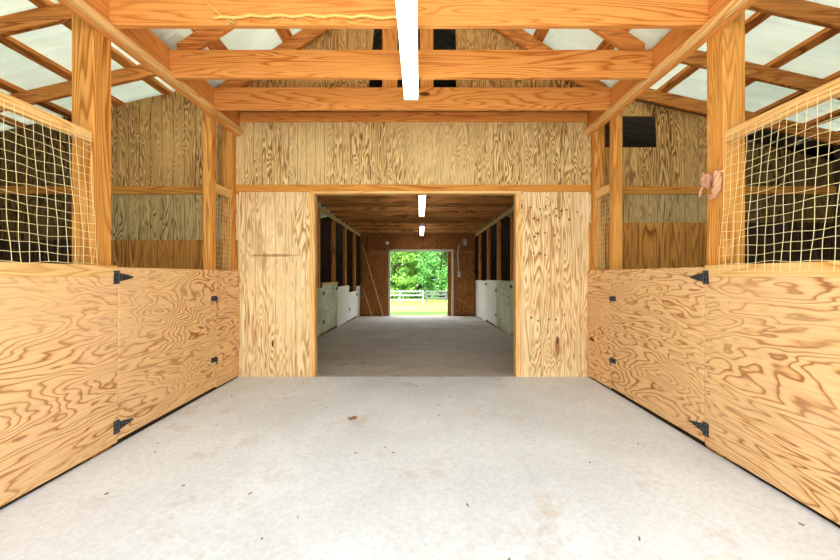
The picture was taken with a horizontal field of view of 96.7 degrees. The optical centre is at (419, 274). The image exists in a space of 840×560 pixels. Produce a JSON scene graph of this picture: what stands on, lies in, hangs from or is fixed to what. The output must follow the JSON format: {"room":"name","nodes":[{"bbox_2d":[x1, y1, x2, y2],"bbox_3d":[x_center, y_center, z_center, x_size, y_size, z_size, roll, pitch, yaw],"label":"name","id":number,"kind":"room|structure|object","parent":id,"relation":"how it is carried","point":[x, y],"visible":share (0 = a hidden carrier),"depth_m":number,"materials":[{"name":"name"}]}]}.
{"room":"farm building","nodes":[
{"label":"farm building","id":0,"kind":"room"},
{"bbox_2d":[0,0,333,217],"bbox_3d":[-3.660,-1.967,6.215,3.180,0.749,14.430,0,0,0],"label":"ceiling","id":1,"kind":"structure","parent":0,"point":[53,42],"depth_m":3.54,"materials":[{"name":"white"}]},
{"bbox_2d":[149,29,670,87],"bbox_3d":[-0.075,-2.624,6.142,4.200,1.419,14.284,0,0,0],"label":"ceiling","id":2,"kind":"structure","parent":0,"point":[236,39],"depth_m":3.64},
{"bbox_2d":[245,29,579,86],"bbox_3d":[-0.075,-2.552,3.870,4.000,1.404,0.020,0,0,0],"label":"wall","id":3,"kind":"structure","parent":0,"point":[334,39],"depth_m":3.86,"materials":[{"name":"brown"}]},
{"bbox_2d":[382,29,397,86],"bbox_3d":[-0.307,-2.360,3.825,0.155,1.000,0.050,0,0,0],"label":"stud","id":4,"kind":"object","parent":3,"relation":"attached to","point":[389,36],"visible":0.28,"depth_m":3.80,"materials":[{"name":"orange wood"}]},
{"bbox_2d":[420,29,432,86],"bbox_3d":[0.068,-2.360,3.825,0.136,1.000,0.050,0,0,0],"label":"stud","id":5,"kind":"object","parent":3,"relation":"attached to","point":[426,35],"visible":0.28,"depth_m":3.80,"materials":[{"name":"orange wood"}]},
{"bbox_2d":[238,111,588,112],"bbox_3d":[-0.075,-1.870,4.100,3.990,0.020,0.440,0,0,0],"label":"wooden beam","id":6,"kind":"structure","parent":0,"point":[238,111],"depth_m":4.25,"materials":[{"name":"brown wood"}]},
{"bbox_2d":[320,215,509,316],"bbox_3d":[-0.075,-0.796,13.021,9.750,4.933,0.058,0,0,0],"label":"wall","id":7,"kind":"structure","parent":0,"point":[370,241],"depth_m":13.00,"materials":[{"name":"brown wood"}]},
{"bbox_2d":[362,250,387,314],"bbox_3d":[-1.560,0.255,12.927,0.900,2.230,0.056,0,0,0],"label":"barn door","id":8,"kind":"structure","parent":7,"relation":"in","point":[377,259],"depth_m":12.92,"materials":[{"name":"brown wood"}]},
{"bbox_2d":[388,249,453,251],"bbox_3d":[0.035,-0.855,13.015,2.270,0.070,0.090,0,0,0],"label":"trim","id":9,"kind":"structure","parent":7,"relation":"attached to","point":[391,250],"depth_m":12.97,"materials":[{"name":"white paint"}]},
{"bbox_2d":[451,251,453,315],"bbox_3d":[1.135,0.280,13.015,0.070,2.320,0.090,0,0,0],"label":"trim","id":10,"kind":"structure","parent":7,"relation":"attached to","point":[452,252],"depth_m":12.97,"materials":[{"name":"white paint"}]},
{"bbox_2d":[454,250,474,314],"bbox_3d":[1.540,0.255,12.927,0.700,2.230,0.056,0,0,0],"label":"barn door","id":11,"kind":"structure","parent":7,"relation":"in","point":[464,286],"depth_m":12.92,"materials":[{"name":"brown wood"}]},
{"bbox_2d":[0,91,835,376],"bbox_3d":[-0.075,-0.527,4.299,9.750,3.513,0.042,0,0,0],"label":"wall","id":12,"kind":"structure","parent":0,"point":[267,153],"depth_m":4.29,"materials":[{"name":"brown wood"}]},
{"bbox_2d":[0,186,237,193],"bbox_3d":[-3.520,-0.975,4.300,2.860,0.090,0.040,0,0,0],"label":"trim","id":13,"kind":"structure","parent":12,"relation":"attached to","point":[21,189],"depth_m":4.28,"materials":[{"name":"wood"}]},
{"bbox_2d":[111,240,237,380],"bbox_3d":[-2.920,0.415,4.293,1.660,1.630,0.030,0,0,0],"label":"boards","id":14,"kind":"object","parent":12,"relation":"attached to","point":[168,254],"visible":0.24,"depth_m":4.28,"materials":[{"name":"wood"}]},
{"bbox_2d":[310,193,316,376],"bbox_3d":[-1.237,0.107,4.334,0.060,2.125,0.112,0,0,0],"label":"trim","id":15,"kind":"structure","parent":12,"relation":"attached to","point":[313,197],"depth_m":4.28,"materials":[{"name":"brown wood"}]},
{"bbox_2d":[236,185,590,191],"bbox_3d":[-0.075,-0.995,4.298,4.080,0.080,0.043,0,0,0],"label":"trim","id":16,"kind":"structure","parent":12,"relation":"attached to","point":[239,188],"depth_m":4.28,"materials":[{"name":"wood"}]},
{"bbox_2d":[240,112,587,121],"bbox_3d":[-0.070,-1.805,4.270,3.960,0.100,0.040,0,0,0],"label":"board","id":17,"kind":"object","parent":12,"relation":"attached to","point":[244,116],"visible":1,"depth_m":4.25,"materials":[{"name":"orange wood"}]},
{"bbox_2d":[309,191,520,194],"bbox_3d":[-0.053,-0.949,4.332,2.427,0.027,0.116,0,0,0],"label":"trim","id":18,"kind":"structure","parent":12,"relation":"attached to","point":[315,192],"depth_m":4.27,"materials":[{"name":"brown wood"}]},
{"bbox_2d":[514,193,520,376],"bbox_3d":[1.130,0.107,4.334,0.060,2.125,0.112,0,0,0],"label":"trim","id":19,"kind":"structure","parent":12,"relation":"attached to","point":[517,197],"depth_m":4.28,"materials":[{"name":"brown wood"}]},
{"bbox_2d":[589,223,706,380],"bbox_3d":[2.720,0.315,4.293,1.560,1.830,0.030,0,0,0],"label":"boards","id":20,"kind":"object","parent":12,"relation":"attached to","point":[644,245],"visible":0.23,"depth_m":4.28,"materials":[{"name":"wood"}]},
{"bbox_2d":[589,186,835,193],"bbox_3d":[3.370,-0.975,4.300,2.860,0.090,0.040,0,0,0],"label":"trim","id":21,"kind":"structure","parent":12,"relation":"attached to","point":[625,189],"depth_m":4.28,"materials":[{"name":"wood"}]},
{"bbox_2d":[637,88,839,145],"bbox_3d":[3.388,-1.861,4.240,2.765,0.774,0.040,0,0,0],"label":"rafter","id":22,"kind":"object","parent":12,"relation":"attached to","point":[654,96],"visible":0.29,"depth_m":4.22,"materials":[{"name":"brown wood"}]},
{"bbox_2d":[0,316,839,559],"bbox_3d":[-0.075,1.445,6.200,9.750,0.450,13.600,0,0,0],"label":"floor","id":23,"kind":"structure","parent":0,"point":[679,429],"depth_m":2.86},
{"bbox_2d":[0,262,117,506],"bbox_3d":[-2.098,0.540,1.328,0.061,1.210,2.456,0,0,0],"label":"barrier","id":24,"kind":"object","parent":23,"relation":"on","point":[58,322],"visible":0.94,"depth_m":2.10,"materials":[{"name":"brown wood"}]},
{"bbox_2d":[0,91,97,263],"bbox_3d":[-2.102,-0.495,1.306,0.103,0.866,2.212,0,0,0],"label":"guard","id":25,"kind":"object","parent":24,"relation":"on","point":[9,103],"visible":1,"depth_m":2.08,"materials":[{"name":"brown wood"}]},
{"bbox_2d":[113,267,218,438],"bbox_3d":[-2.068,0.538,3.158,0.080,1.183,1.276,0,0,0],"label":"gate","id":26,"kind":"object","parent":24,"relation":"attached to","point":[167,358],"visible":1,"depth_m":2.99,"materials":[{"name":"brown wood"}]},
{"bbox_2d":[72,12,110,462],"bbox_3d":[-2.183,-0.438,2.484,0.145,3.316,0.144,0,0,0],"label":"timber post","id":27,"kind":"object","parent":23,"relation":"on","point":[91,51],"visible":0.34,"depth_m":2.41,"materials":[{"name":"brown wood"}]},
{"bbox_2d":[57,0,239,136],"bbox_3d":[-2.089,-1.735,1.845,0.038,0.290,4.890,0,0,0],"label":"header beam","id":28,"kind":"structure","parent":27,"relation":"attached to","point":[147,40],"depth_m":2.90,"materials":[{"name":"orange wood"}]},
{"bbox_2d":[66,0,242,134],"bbox_3d":[-2.050,-1.631,1.840,0.040,0.058,4.880,0,0,0],"label":"strip","id":29,"kind":"object","parent":28,"relation":"attached to","point":[82,6],"visible":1,"depth_m":2.75,"materials":[{"name":"brown wood"}]},
{"bbox_2d":[214,87,610,110],"bbox_3d":[-0.075,-1.771,3.761,3.990,0.222,0.042,0,0,0],"label":"joist","id":30,"kind":"object","parent":29,"relation":"on","point":[225,98],"visible":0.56,"depth_m":3.74,"materials":[{"name":"orange wood"}]},
{"bbox_2d":[220,29,330,86],"bbox_3d":[-1.055,-2.508,3.810,1.960,1.471,0.040,0,0,0],"label":"rafter","id":31,"kind":"object","parent":30,"relation":"attached to","point":[304,37],"visible":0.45,"depth_m":3.79,"materials":[{"name":"brown wood"}]},
{"bbox_2d":[495,29,604,86],"bbox_3d":[0.905,-2.508,3.810,1.960,1.471,0.040,0,0,0],"label":"rafter","id":32,"kind":"object","parent":30,"relation":"attached to","point":[522,38],"visible":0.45,"depth_m":3.79,"materials":[{"name":"brown wood"}]},
{"bbox_2d":[203,111,215,269],"bbox_3d":[-2.155,-0.930,3.820,0.090,1.800,0.090,0,0,0],"label":"timber post","id":33,"kind":"object","parent":28,"relation":"attached to","point":[209,124],"visible":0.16,"depth_m":3.77,"materials":[{"name":"brown wood"}]},
{"bbox_2d":[216,184,230,269],"bbox_3d":[-2.134,-0.499,4.025,0.043,0.902,0.329,0,0,0],"label":"guard","id":34,"kind":"object","parent":33,"relation":"attached to","point":[222,191],"visible":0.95,"depth_m":4.02,"materials":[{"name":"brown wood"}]},
{"bbox_2d":[109,0,708,28],"bbox_3d":[-0.075,-1.771,2.501,3.990,0.222,0.042,0,0,0],"label":"joist","id":35,"kind":"object","parent":28,"relation":"attached to","point":[123,14],"visible":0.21,"depth_m":2.48,"materials":[{"name":"orange wood"}]},
{"bbox_2d":[206,0,396,24],"bbox_3d":[-0.773,-1.727,2.464,1.322,0.250,0.030,0,0,0],"label":"twine","id":36,"kind":"object","parent":35,"relation":"hanging from","point":[277,15],"visible":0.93,"depth_m":2.46,"materials":[{"name":"fabric"}]},
{"bbox_3d":[-1.055,-2.508,2.550,1.960,1.471,0.040,0,0,0],"label":"rafter","id":37,"kind":"object","parent":35,"relation":"attached to","visible":0},
{"bbox_2d":[191,29,227,49],"bbox_3d":[-1.855,-2.084,1.525,0.090,0.098,4.650,0,0,0],"label":"purlin","id":38,"kind":"object","parent":37,"relation":"on","point":[217,45],"visible":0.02,"depth_m":3.38,"materials":[{"name":"brown wood"}]},
{"bbox_2d":[275,29,292,41],"bbox_3d":[-1.355,-2.417,1.525,0.090,0.098,4.650,0,0,0],"label":"purlin","id":39,"kind":"object","parent":37,"relation":"on","point":[284,34],"visible":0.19,"depth_m":3.72,"materials":[{"name":"brown wood"}]},
{"bbox_3d":[0.905,-2.508,2.550,1.960,1.471,0.040,0,0,0],"label":"rafter","id":40,"kind":"object","parent":35,"relation":"attached to","visible":0},
{"bbox_2d":[533,29,548,41],"bbox_3d":[1.205,-2.417,1.525,0.090,0.098,4.650,0,0,0],"label":"purlin","id":41,"kind":"object","parent":40,"relation":"on","point":[540,34],"visible":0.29,"depth_m":3.72,"materials":[{"name":"brown wood"}]},
{"bbox_2d":[169,50,652,79],"bbox_3d":[-0.075,-1.740,3.091,3.990,0.229,0.042,0,0,0],"label":"joist","id":42,"kind":"object","parent":28,"relation":"attached to","point":[184,64],"visible":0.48,"depth_m":3.07,"materials":[{"name":"orange wood"}]},
{"bbox_2d":[177,29,232,49],"bbox_3d":[-1.055,-2.508,3.140,1.960,1.471,0.040,0,0,0],"label":"rafter","id":43,"kind":"object","parent":42,"relation":"attached to","point":[200,39],"visible":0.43,"depth_m":3.12,"materials":[{"name":"brown wood"}]},
{"bbox_2d":[395,0,417,99],"bbox_3d":[-0.078,-1.578,2.670,0.125,0.092,1.220,0,0,0],"label":"fluorescent light","id":44,"kind":"object","parent":42,"relation":"attached to","point":[406,10],"visible":1,"depth_m":2.52,"materials":[{"name":"white plastic"}]},
{"bbox_2d":[589,29,644,49],"bbox_3d":[0.905,-2.508,3.140,1.960,1.471,0.040,0,0,0],"label":"rafter","id":45,"kind":"object","parent":42,"relation":"attached to","point":[621,39],"visible":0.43,"depth_m":3.12,"materials":[{"name":"brown wood"}]},
{"bbox_2d":[215,270,238,386],"bbox_3d":[-2.080,0.546,4.038,0.020,1.198,0.468,0,0,0],"label":"barrier","id":46,"kind":"object","parent":23,"relation":"on","point":[227,281],"visible":1,"depth_m":4.01,"materials":[{"name":"brown wood"}]},
{"bbox_2d":[222,126,235,269],"bbox_3d":[-2.170,-0.330,4.233,0.120,3.000,0.086,0,0,0],"label":"timber post","id":47,"kind":"object","parent":23,"relation":"on","point":[228,138],"visible":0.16,"depth_m":4.19,"materials":[{"name":"brown wood"}]},
{"bbox_2d":[317,210,319,336],"bbox_3d":[-2.136,0.015,7.795,0.088,2.709,0.090,0,0,0],"label":"timber post","id":48,"kind":"object","parent":23,"relation":"on","point":[318,211],"visible":0.34,"depth_m":7.75,"materials":[{"name":"brown wood"}]},
{"bbox_2d":[317,288,322,335],"bbox_3d":[-2.081,0.753,7.275,0.022,0.966,1.338,0,0,0],"label":"barrier","id":49,"kind":"object","parent":23,"relation":"on","point":[319,290],"visible":0.42,"depth_m":7.69,"materials":[{"name":"paint"}]},
{"bbox_2d":[331,220,334,329],"bbox_3d":[-2.136,0.035,9.195,0.088,2.750,0.090,0,0,0],"label":"timber post","id":50,"kind":"object","parent":23,"relation":"on","point":[332,221],"visible":0.58,"depth_m":9.15,"materials":[{"name":"brown wood"}]},
{"bbox_2d":[322,282,337,332],"bbox_3d":[-2.068,0.705,8.650,0.047,1.080,1.440,0,0,0],"label":"gate","id":51,"kind":"object","parent":50,"relation":"attached to","point":[330,289],"visible":0.98,"depth_m":8.54,"materials":[{"name":"paint"}]},
{"bbox_2d":[337,285,348,326],"bbox_3d":[-2.081,0.808,10.125,0.022,1.015,1.538,0,0,0],"label":"barrier","id":52,"kind":"object","parent":23,"relation":"on","point":[343,291],"visible":0.8,"depth_m":9.97,"materials":[{"name":"white paint"}]},
{"bbox_2d":[343,228,346,323],"bbox_3d":[-2.136,0.055,10.595,0.088,2.790,0.090,0,0,0],"label":"timber post","id":53,"kind":"object","parent":23,"relation":"on","point":[344,229],"visible":0.58,"depth_m":10.55,"materials":[{"name":"brown wood"}]},
{"bbox_2d":[353,234,355,318],"bbox_3d":[-2.136,0.077,12.145,0.088,2.834,0.090,0,0,0],"label":"timber post","id":54,"kind":"object","parent":23,"relation":"on","point":[354,235],"visible":0.56,"depth_m":12.10,"materials":[{"name":"brown wood"}]},
{"bbox_2d":[349,287,357,319],"bbox_3d":[-2.068,0.835,11.575,0.047,0.990,1.338,0,0,0],"label":"gate","id":55,"kind":"object","parent":54,"relation":"attached to","point":[352,295],"visible":1,"depth_m":11.45,"materials":[{"name":"white paint"}]},
{"bbox_2d":[447,251,450,315],"bbox_3d":[1.025,0.310,13.030,0.130,2.260,0.080,0,0,0],"label":"post","id":56,"kind":"object","parent":23,"relation":"on","point":[448,252],"visible":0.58,"depth_m":12.99,"materials":[{"name":"brown wood"}]},
{"bbox_2d":[475,280,478,317],"bbox_3d":[1.931,0.784,12.600,0.022,1.228,0.688,0,0,0],"label":"barrier","id":57,"kind":"object","parent":23,"relation":"on","point":[476,281],"visible":0.9,"depth_m":12.46,"materials":[{"name":"white paint"}]},
{"bbox_2d":[479,234,481,318],"bbox_3d":[1.986,0.077,12.345,0.088,2.834,0.090,0,0,0],"label":"timber post","id":58,"kind":"object","parent":23,"relation":"on","point":[480,235],"visible":0.58,"depth_m":12.30,"materials":[{"name":"brown wood"}]},
{"bbox_2d":[479,280,485,320],"bbox_3d":[1.931,0.765,11.575,0.022,1.190,1.338,0,0,0],"label":"barrier","id":59,"kind":"object","parent":23,"relation":"on","point":[482,287],"visible":0.86,"depth_m":11.47,"materials":[{"name":"white paint"}]},
{"bbox_2d":[487,228,489,322],"bbox_3d":[1.986,0.055,10.795,0.088,2.790,0.090,0,0,0],"label":"timber post","id":60,"kind":"object","parent":23,"relation":"on","point":[488,229],"visible":0.58,"depth_m":10.75,"materials":[{"name":"brown wood"}]},
{"bbox_2d":[497,222,500,328],"bbox_3d":[1.986,0.035,9.395,0.088,2.750,0.090,0,0,0],"label":"timber post","id":61,"kind":"object","parent":23,"relation":"on","point":[498,223],"visible":0.58,"depth_m":9.35,"materials":[{"name":"brown wood"}]},
{"bbox_2d":[485,280,496,325],"bbox_3d":[1.919,0.713,10.125,0.047,1.145,1.538,0,0,0],"label":"gate","id":62,"kind":"object","parent":61,"relation":"attached to","point":[491,285],"visible":0.94,"depth_m":10.03,"materials":[{"name":"white paint"}]},
{"bbox_2d":[497,280,510,334],"bbox_3d":[1.931,0.703,8.650,0.022,1.145,1.388,0,0,0],"label":"barrier","id":63,"kind":"object","parent":23,"relation":"on","point":[503,290],"visible":0.94,"depth_m":8.58,"materials":[{"name":"paint"}]},
{"bbox_2d":[501,260,509,280],"bbox_3d":[3.395,0.535,9.920,2.710,1.870,0.040,0,0,0],"label":"wall","id":64,"kind":"structure","parent":23,"relation":"on","point":[505,264],"depth_m":9.90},
{"bbox_2d":[510,212,513,335],"bbox_3d":[1.986,0.015,7.995,0.088,2.709,0.090,0,0,0],"label":"timber post","id":65,"kind":"object","parent":23,"relation":"on","point":[511,213],"visible":0.34,"depth_m":7.95,"materials":[{"name":"brown wood"}]},
{"bbox_2d":[591,125,604,269],"bbox_3d":[2.020,-0.330,4.233,0.120,3.000,0.086,0,0,0],"label":"timber post","id":66,"kind":"object","parent":23,"relation":"on","point":[598,138],"visible":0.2,"depth_m":4.19,"materials":[{"name":"brown wood"}]},
{"bbox_2d":[588,270,611,388],"bbox_3d":[1.930,0.546,4.018,0.020,1.198,0.508,0,0,0],"label":"barrier","id":67,"kind":"object","parent":23,"relation":"on","point":[599,281],"visible":0.98,"depth_m":3.99,"materials":[{"name":"brown wood"}]},
{"bbox_2d":[707,11,744,462],"bbox_3d":[2.033,-0.438,2.484,0.145,3.316,0.144,0,0,0],"label":"timber post","id":68,"kind":"object","parent":23,"relation":"on","point":[725,49],"visible":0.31,"depth_m":2.41,"materials":[{"name":"brown wood"}]},
{"bbox_2d":[587,0,756,136],"bbox_3d":[1.939,-1.735,1.845,0.038,0.290,4.890,0,0,0],"label":"header beam","id":69,"kind":"structure","parent":68,"relation":"attached to","point":[674,38],"depth_m":2.90,"materials":[{"name":"orange wood"}]},
{"bbox_2d":[610,111,621,269],"bbox_3d":[2.005,-0.930,3.820,0.090,1.800,0.090,0,0,0],"label":"timber post","id":70,"kind":"object","parent":69,"relation":"attached to","point":[616,122],"visible":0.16,"depth_m":3.77,"materials":[{"name":"brown wood"}]},
{"bbox_2d":[595,184,609,269],"bbox_3d":[1.984,-0.499,4.026,0.043,0.902,0.326,0,0,0],"label":"guard","id":71,"kind":"object","parent":70,"relation":"attached to","point":[604,190],"visible":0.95,"depth_m":4.04,"materials":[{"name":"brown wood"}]},
{"bbox_2d":[584,0,747,134],"bbox_3d":[1.900,-1.631,1.840,0.040,0.058,4.880,0,0,0],"label":"strip","id":72,"kind":"object","parent":69,"relation":"attached to","point":[732,6],"visible":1,"depth_m":2.76,"materials":[{"name":"brown wood"}]},
{"bbox_2d":[699,169,723,199],"bbox_3d":[1.970,-0.601,2.485,0.143,0.201,0.187,0,0,0],"label":"rope","id":73,"kind":"object","parent":68,"relation":"hanging from","point":[715,178],"visible":1,"depth_m":2.44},
{"bbox_2d":[705,261,839,524],"bbox_3d":[1.948,0.540,1.308,0.061,1.210,2.416,0,0,0],"label":"barrier","id":74,"kind":"object","parent":23,"relation":"on","point":[772,339],"visible":0.87,"depth_m":2.00,"materials":[{"name":"brown wood"}]},
{"bbox_2d":[609,267,708,441],"bbox_3d":[1.918,0.538,3.118,0.080,1.183,1.276,0,0,0],"label":"gate","id":75,"kind":"object","parent":74,"relation":"attached to","point":[657,360],"visible":0.99,"depth_m":2.97,"materials":[{"name":"brown wood"}]},
{"bbox_2d":[719,77,839,272],"bbox_3d":[1.952,-0.470,1.306,0.103,0.916,2.212,0,0,0],"label":"guard","id":76,"kind":"object","parent":74,"relation":"on","point":[830,90],"visible":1,"depth_m":1.98,"materials":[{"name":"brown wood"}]},
{"bbox_3d":[-2.136,-0.025,5.045,0.088,2.630,0.090,0,0,0],"label":"timber post","id":77,"kind":"object","parent":23,"relation":"on","visible":0},
{"bbox_2d":[317,204,360,235],"bbox_3d":[-2.090,-1.385,8.695,0.040,0.090,8.610,0,0,0],"label":"wall plate timber","id":78,"kind":"object","parent":77,"relation":"on","point":[318,207],"visible":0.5,"depth_m":9.30,"materials":[{"name":"brown wood"}]},
{"bbox_2d":[317,199,513,202],"bbox_3d":[-0.075,-1.525,7.425,3.990,0.190,0.045,0,0,0],"label":"joist","id":79,"kind":"object","parent":78,"relation":"on","point":[318,200],"visible":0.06,"depth_m":7.40,"materials":[{"name":"wood"}]},
{"bbox_2d":[317,195,513,198],"bbox_3d":[-0.075,-1.525,7.019,3.990,0.190,0.045,0,0,0],"label":"joist","id":80,"kind":"object","parent":78,"relation":"on","point":[318,196],"visible":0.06,"depth_m":7.00,"materials":[{"name":"wood"}]},
{"bbox_2d":[321,203,511,206],"bbox_3d":[-0.075,-1.525,7.830,3.990,0.190,0.045,0,0,0],"label":"joist","id":81,"kind":"object","parent":78,"relation":"on","point":[322,204],"visible":0.42,"depth_m":7.81,"materials":[{"name":"wood"}]},
{"bbox_2d":[326,207,506,209],"bbox_3d":[-0.075,-1.525,8.236,3.990,0.190,0.045,0,0,0],"label":"joist","id":82,"kind":"object","parent":78,"relation":"on","point":[327,208],"visible":0.4,"depth_m":8.21,"materials":[{"name":"wood"}]},
{"bbox_2d":[330,210,502,212],"bbox_3d":[-0.075,-1.525,8.643,3.990,0.190,0.045,0,0,0],"label":"joist","id":83,"kind":"object","parent":78,"relation":"on","point":[331,211],"visible":0.36,"depth_m":8.62,"materials":[{"name":"wood"}]},
{"bbox_2d":[334,213,498,215],"bbox_3d":[-0.075,-1.525,9.049,3.990,0.190,0.045,0,0,0],"label":"joist","id":84,"kind":"object","parent":78,"relation":"on","point":[335,214],"visible":0.36,"depth_m":9.03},
{"bbox_2d":[338,216,495,218],"bbox_3d":[-0.075,-1.525,9.454,3.990,0.190,0.045,0,0,0],"label":"joist","id":85,"kind":"object","parent":78,"relation":"on","point":[339,217],"visible":0.42,"depth_m":9.43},
{"bbox_2d":[341,219,492,220],"bbox_3d":[-0.075,-1.525,9.861,3.990,0.190,0.045,0,0,0],"label":"joist","id":86,"kind":"object","parent":78,"relation":"on","point":[341,219],"visible":0.42,"depth_m":9.84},
{"bbox_2d":[347,223,486,224],"bbox_3d":[-0.075,-1.525,10.672,3.990,0.190,0.045,0,0,0],"label":"joist","id":87,"kind":"object","parent":78,"relation":"on","point":[347,223],"visible":0.42,"depth_m":10.65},
{"bbox_2d":[345,221,489,222],"bbox_3d":[-0.075,-1.525,10.267,3.990,0.190,0.045,0,0,0],"label":"joist","id":88,"kind":"object","parent":78,"relation":"on","point":[345,221],"visible":0.18,"depth_m":10.24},
{"bbox_2d":[357,230,477,231],"bbox_3d":[-0.075,-1.525,12.296,3.990,0.190,0.045,0,0,0],"label":"joist","id":89,"kind":"object","parent":78,"relation":"on","point":[357,230],"visible":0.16,"depth_m":12.28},
{"bbox_2d":[353,227,482,228],"bbox_3d":[-0.075,-1.525,11.485,3.990,0.190,0.045,0,0,0],"label":"joist","id":90,"kind":"object","parent":78,"relation":"on","point":[353,227],"visible":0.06,"depth_m":11.46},
{"bbox_3d":[1.986,-0.005,6.645,0.088,2.671,0.090,0,0,0],"label":"timber post","id":91,"kind":"object","parent":23,"relation":"on","visible":0},
{"bbox_2d":[509,281,513,333],"bbox_3d":[1.919,0.663,7.275,0.047,1.086,1.338,0,0,0],"label":"gate","id":92,"kind":"object","parent":91,"relation":"attached to","point":[511,286],"visible":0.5,"depth_m":7.77,"materials":[{"name":"paint"}]},
{"bbox_2d":[499,0,839,216],"bbox_3d":[3.510,-1.967,6.215,3.180,0.749,14.430,0,0,0],"label":"ceiling","id":93,"kind":"structure","parent":0,"point":[775,35],"depth_m":3.86,"materials":[{"name":"white"}]},
{"bbox_2d":[792,130,839,259],"bbox_3d":[4.800,0.012,6.200,0.060,3.316,13.600,0,0,0],"label":"wall","id":94,"kind":"structure","parent":0,"point":[811,143],"depth_m":4.28,"materials":[{"name":"wood"}]},
{"bbox_2d":[680,50,839,99],"bbox_3d":[3.388,-1.861,3.520,2.765,0.774,0.040,0,0,0],"label":"rafter","id":95,"kind":"object","parent":94,"relation":"attached to","point":[753,71],"visible":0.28,"depth_m":3.50,"materials":[{"name":"brown wood"}]},
{"bbox_2d":[747,0,839,30],"bbox_3d":[3.388,-1.861,2.800,2.765,0.774,0.040,0,0,0],"label":"rafter","id":96,"kind":"object","parent":94,"relation":"attached to","point":[804,11],"visible":1,"depth_m":2.78,"materials":[{"name":"brown wood"}]},
{"bbox_2d":[657,12,770,91],"bbox_3d":[2.760,-2.099,1.795,0.090,0.061,5.190,0,0,0],"label":"purlin","id":97,"kind":"object","parent":96,"relation":"on","point":[757,18],"visible":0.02,"depth_m":3.79,"materials":[{"name":"brown wood"}]},
{"bbox_2d":[706,28,839,100],"bbox_3d":[3.320,-1.970,1.795,0.090,0.061,5.190,0,0,0],"label":"purlin","id":98,"kind":"object","parent":96,"relation":"on","point":[824,34],"visible":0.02,"depth_m":3.23,"materials":[{"name":"brown wood"}]},
{"bbox_2d":[755,70,839,113],"bbox_3d":[3.880,-1.841,1.795,0.090,0.061,5.190,0,0,0],"label":"purlin","id":99,"kind":"object","parent":96,"relation":"on","point":[835,75],"visible":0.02,"depth_m":3.89,"materials":[{"name":"brown wood"}]},
{"bbox_2d":[803,109,839,125],"bbox_3d":[4.440,-1.712,1.795,0.090,0.061,5.190,0,0,0],"label":"purlin","id":100,"kind":"object","parent":96,"relation":"on","point":[836,113],"visible":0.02,"depth_m":4.07,"materials":[{"name":"brown wood"}]},
{"bbox_3d":[-0.075,-1.635,8.660,3.990,0.030,8.680,0,0,0],"label":"ceiling","id":101,"kind":"structure","parent":0,"visible":0},
{"bbox_2d":[350,225,484,226],"bbox_3d":[-0.075,-1.525,11.079,3.990,0.190,0.045,0,0,0],"label":"joist","id":102,"kind":"object","parent":101,"relation":"attached to","point":[350,225],"visible":0.42,"depth_m":11.06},
{"bbox_3d":[-4.950,0.012,6.200,0.060,3.316,13.600,0,0,0],"label":"wall","id":103,"kind":"structure","parent":0,"visible":0},
{"bbox_2d":[0,3,71,37],"bbox_3d":[-3.538,-1.861,2.900,2.765,0.774,0.040,0,0,0],"label":"rafter","id":104,"kind":"object","parent":103,"relation":"attached to","point":[54,14],"visible":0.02,"depth_m":2.88,"materials":[{"name":"brown wood"}]},
{"bbox_2d":[0,114,26,128],"bbox_3d":[-4.590,-1.712,1.795,0.090,0.061,5.190,0,0,0],"label":"purlin","id":105,"kind":"object","parent":104,"relation":"on","point":[8,119],"visible":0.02,"depth_m":4.17,"materials":[{"name":"brown wood"}]},
{"bbox_2d":[0,78,71,117],"bbox_3d":[-4.030,-1.841,1.795,0.090,0.061,5.190,0,0,0],"label":"purlin","id":106,"kind":"object","parent":104,"relation":"on","point":[7,86],"visible":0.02,"depth_m":4.00,"materials":[{"name":"brown wood"}]},
{"bbox_2d":[0,36,123,106],"bbox_3d":[-3.470,-1.970,1.795,0.090,0.061,5.190,0,0,0],"label":"purlin","id":107,"kind":"object","parent":104,"relation":"on","point":[10,42],"visible":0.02,"depth_m":3.39,"materials":[{"name":"brown wood"}]},
{"bbox_2d":[28,0,172,94],"bbox_3d":[-2.910,-2.099,1.795,0.090,0.061,5.190,0,0,0],"label":"purlin","id":108,"kind":"object","parent":104,"relation":"on","point":[118,57],"visible":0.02,"depth_m":3.64,"materials":[{"name":"brown wood"}]},
{"bbox_2d":[0,64,156,112],"bbox_3d":[-3.538,-1.861,3.740,2.765,0.774,0.040,0,0,0],"label":"rafter","id":109,"kind":"object","parent":103,"relation":"attached to","point":[135,73],"visible":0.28,"depth_m":3.72,"materials":[{"name":"brown wood"}]},
{"label":"outside","id":110,"kind":"structure","parent":0,"visible":0},
{"bbox_2d":[390,296,446,315],"bbox_3d":[0.000,2.120,51.540,120.000,1.300,76.920,0,0,0],"label":"ground","id":111,"kind":"structure","parent":110,"point":[432,307],"depth_m":20.19,"materials":[{"name":"green plant"}]},
{"bbox_2d":[390,252,423,298],"bbox_3d":[-2.067,-1.621,35.840,5.439,8.449,5.218,0,0,-34],"label":"leafy tree","id":112,"kind":"object","parent":111,"relation":"on","point":[397,279],"visible":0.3,"depth_m":34.93,"materials":[{"name":"green plant"}]},
{"bbox_2d":[390,290,423,303],"bbox_3d":[-4.367,1.543,25.065,9.265,1.026,0.170,0,0,0],"label":"fence","id":113,"kind":"object","parent":111,"relation":"on","point":[399,291],"visible":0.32,"depth_m":24.98,"materials":[{"name":"white paint"}]},
{"bbox_2d":[400,252,437,293],"bbox_3d":[0.010,-2.272,40.119,5.502,9.866,5.383,0,0,17],"label":"leafy tree","id":114,"kind":"object","parent":111,"relation":"on","point":[410,272],"visible":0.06,"depth_m":39.03,"materials":[{"name":"green plant"}]},
{"bbox_2d":[415,252,446,298],"bbox_3d":[2.146,-2.069,35.201,5.323,9.342,5.470,0,0,3],"label":"leafy tree","id":115,"kind":"object","parent":111,"relation":"on","point":[431,260],"visible":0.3,"depth_m":33.88,"materials":[{"name":"green plant"}]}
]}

